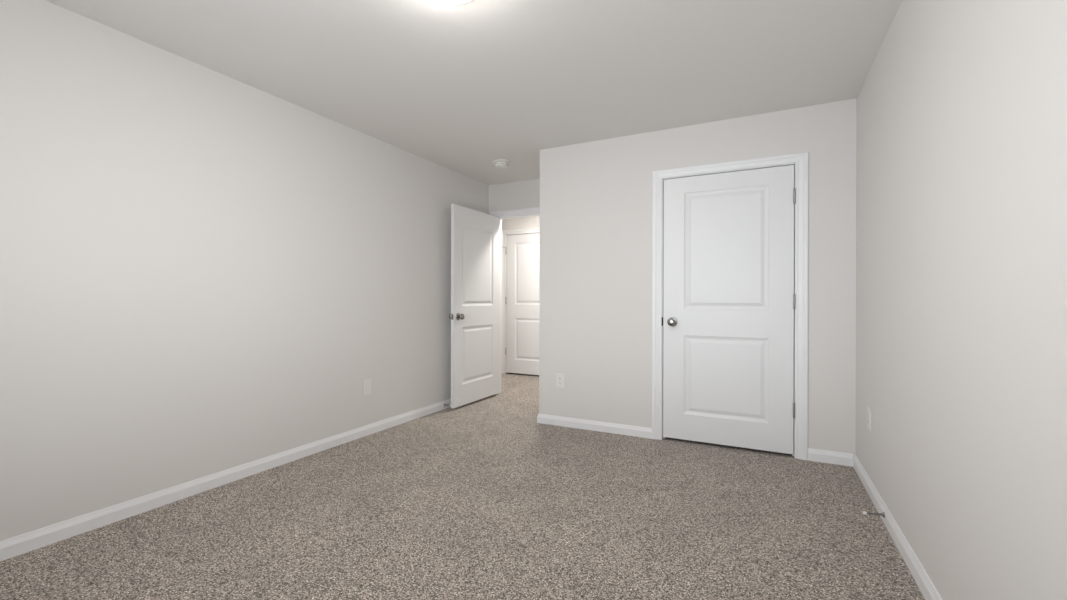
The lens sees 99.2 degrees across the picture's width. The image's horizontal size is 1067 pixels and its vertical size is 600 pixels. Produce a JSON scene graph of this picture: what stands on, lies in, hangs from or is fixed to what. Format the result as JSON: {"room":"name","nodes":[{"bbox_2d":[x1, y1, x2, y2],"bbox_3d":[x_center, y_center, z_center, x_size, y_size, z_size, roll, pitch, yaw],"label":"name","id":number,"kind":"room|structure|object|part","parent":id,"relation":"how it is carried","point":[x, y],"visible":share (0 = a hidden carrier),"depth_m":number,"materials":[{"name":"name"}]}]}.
{"room":"empty bedroom","nodes":[
{"label":"empty bedroom","id":0,"kind":"room"},
{"bbox_2d":[0,0,488,540],"bbox_3d":[-1.689,-0.123,3.148,0.115,2.440,4.926,0,0,27],"label":"wall","id":1,"kind":"structure","parent":0,"point":[204,271],"depth_m":2.51,"materials":[{"name":"white paint"}]},
{"bbox_2d":[0,399,450,560],"bbox_3d":[-1.608,1.057,3.172,0.014,0.080,4.811,0,0,27],"label":"baseboard","id":2,"kind":"structure","parent":1,"relation":"attached to","point":[27,542],"depth_m":2.49,"materials":[{"name":"white paint"}]},
{"bbox_2d":[363,379,370,394],"bbox_3d":[-1.348,0.707,3.688,0.010,0.123,0.077,0,0,27],"label":"wall outlet","id":3,"kind":"object","parent":1,"relation":"attached to","point":[366,383],"visible":1,"depth_m":3.68,"materials":[{"name":"white plastic"}]},
{"bbox_2d":[0,373,924,599],"bbox_3d":[-0.413,1.139,3.330,5.066,0.080,6.400,0,0,27],"label":"floor","id":4,"kind":"structure","parent":0,"point":[481,499],"depth_m":2.18,"materials":[{"name":"carpet"}]},
{"bbox_2d":[46,0,901,184],"bbox_3d":[-0.408,-1.381,3.325,5.066,0.080,6.400,0,0,27],"label":"ceiling","id":5,"kind":"structure","parent":0,"point":[462,88],"depth_m":2.53,"materials":[{"name":"white paint"}]},
{"bbox_2d":[433,0,469,3],"bbox_3d":[-0.357,-1.304,1.860,0.308,0.068,0.308,0,0,27],"label":"ceiling light","id":6,"kind":"object","parent":5,"relation":"attached to","point":[439,1],"visible":1,"depth_m":1.95,"materials":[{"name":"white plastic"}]},
{"bbox_2d":[492,159,509,168],"bbox_3d":[-0.312,-1.314,4.414,0.175,0.058,0.175,0,0,27],"label":"smoke detector","id":7,"kind":"object","parent":5,"relation":"attached to","point":[499,163],"visible":1,"depth_m":4.37,"materials":[{"name":"white plastic"}]},
{"bbox_3d":[-0.312,-1.336,4.414,0.175,0.014,0.175,0,0,27],"label":"mounting plate","id":8,"kind":"part","parent":7,"relation":"part of","materials":[{"name":"white plastic"}]},
{"bbox_2d":[489,178,539,214],"bbox_3d":[0.394,-0.122,4.919,5.066,2.440,0.115,0,0,27],"label":"wall","id":9,"kind":"structure","parent":0,"point":[524,194],"depth_m":5.16,"materials":[{"name":"white paint"}]},
{"bbox_2d":[449,204,499,407],"bbox_3d":[-0.605,0.060,4.877,0.166,2.023,0.880,0,0,27],"label":"door","id":10,"kind":"structure","parent":9,"relation":"in","point":[474,316],"depth_m":4.80,"materials":[{"name":"white paint"}]},
{"bbox_2d":[490,207,539,393],"bbox_3d":[-0.013,0.036,5.125,1.032,2.121,0.150,0,0,27],"label":"door frame","id":11,"kind":"structure","parent":9,"relation":"attached to","point":[527,212],"depth_m":5.28,"materials":[{"name":"white paint"}]},
{"bbox_2d":[502,216,539,374],"bbox_3d":[0.993,-0.123,6.106,5.066,2.440,0.175,0,0,27],"label":"wall","id":12,"kind":"structure","parent":0,"point":[533,221],"depth_m":6.60,"materials":[{"name":"white paint"}]},
{"bbox_2d":[502,233,538,374],"bbox_3d":[-0.032,0.059,6.508,0.948,2.023,0.100,0,0,27],"label":"door","id":13,"kind":"structure","parent":12,"relation":"in","point":[522,250],"depth_m":6.59,"materials":[{"name":"white paint"}]},
{"bbox_2d":[502,228,539,373],"bbox_3d":[0.015,0.034,6.557,1.059,2.121,0.132,0,0,27],"label":"door frame","id":14,"kind":"structure","parent":12,"relation":"attached to","point":[531,230],"depth_m":6.72,"materials":[{"name":"white paint"}]},
{"bbox_2d":[539,98,856,456],"bbox_3d":[1.289,-0.119,3.921,2.336,2.440,0.860,0,0,27],"label":"wall","id":15,"kind":"structure","parent":0,"point":[595,231],"depth_m":3.66,"materials":[{"name":"white paint"}]},
{"bbox_2d":[556,373,563,387],"bbox_3d":[0.234,0.704,3.968,0.077,0.123,0.008,0,0,27],"label":"wall outlet","id":16,"kind":"object","parent":15,"relation":"attached to","point":[559,377],"visible":1,"depth_m":3.97,"materials":[{"name":"white plastic"}]},
{"bbox_2d":[537,414,651,438],"bbox_3d":[0.682,1.059,4.221,1.015,0.080,0.874,0,0,27],"label":"baseboard","id":17,"kind":"structure","parent":15,"relation":"attached to","point":[629,430],"depth_m":3.81,"materials":[{"name":"white paint"}]},
{"bbox_2d":[663,165,795,453],"bbox_3d":[1.416,0.067,3.358,0.904,2.023,0.100,0,0,27],"label":"door","id":18,"kind":"structure","parent":15,"relation":"in","point":[729,296],"depth_m":3.36,"materials":[{"name":"white paint"}]},
{"bbox_2d":[652,152,808,459],"bbox_3d":[1.442,0.042,3.417,1.063,2.121,0.132,0,0,27],"label":"door frame","id":19,"kind":"structure","parent":15,"relation":"attached to","point":[800,161],"depth_m":3.20,"materials":[{"name":"white paint"}]},
{"bbox_2d":[808,448,852,466],"bbox_3d":[2.005,1.063,3.071,0.259,0.080,0.014,0,0,27],"label":"baseboard","id":20,"kind":"structure","parent":15,"relation":"attached to","point":[846,459],"depth_m":3.06,"materials":[{"name":"white paint"}]},
{"bbox_2d":[856,0,1066,599],"bbox_3d":[1.466,-0.115,1.554,0.115,2.440,4.926,0,0,27],"label":"wall","id":21,"kind":"structure","parent":0,"point":[961,122],"depth_m":1.35,"materials":[{"name":"white paint"}]},
{"bbox_2d":[867,406,870,429],"bbox_3d":[1.930,0.679,2.611,0.008,0.123,0.077,0,0,27],"label":"wall outlet","id":22,"kind":"object","parent":21,"relation":"attached to","point":[868,407],"visible":1,"depth_m":2.60,"materials":[{"name":"white plastic"}]},
{"bbox_2d":[863,511,884,517],"bbox_3d":[1.690,1.059,2.256,0.090,0.028,0.025,0,0,30],"label":"door stop","id":23,"kind":"object","parent":21,"relation":"attached to","point":[864,513],"visible":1,"depth_m":2.25,"materials":[{"name":"grey metal"}]},
{"bbox_2d":[853,454,941,599],"bbox_3d":[1.239,1.065,1.252,0.014,0.080,3.951,0,0,27],"label":"baseboard","id":24,"kind":"structure","parent":21,"relation":"attached to","point":[928,590],"depth_m":1.99,"materials":[{"name":"white paint"}]}
]}

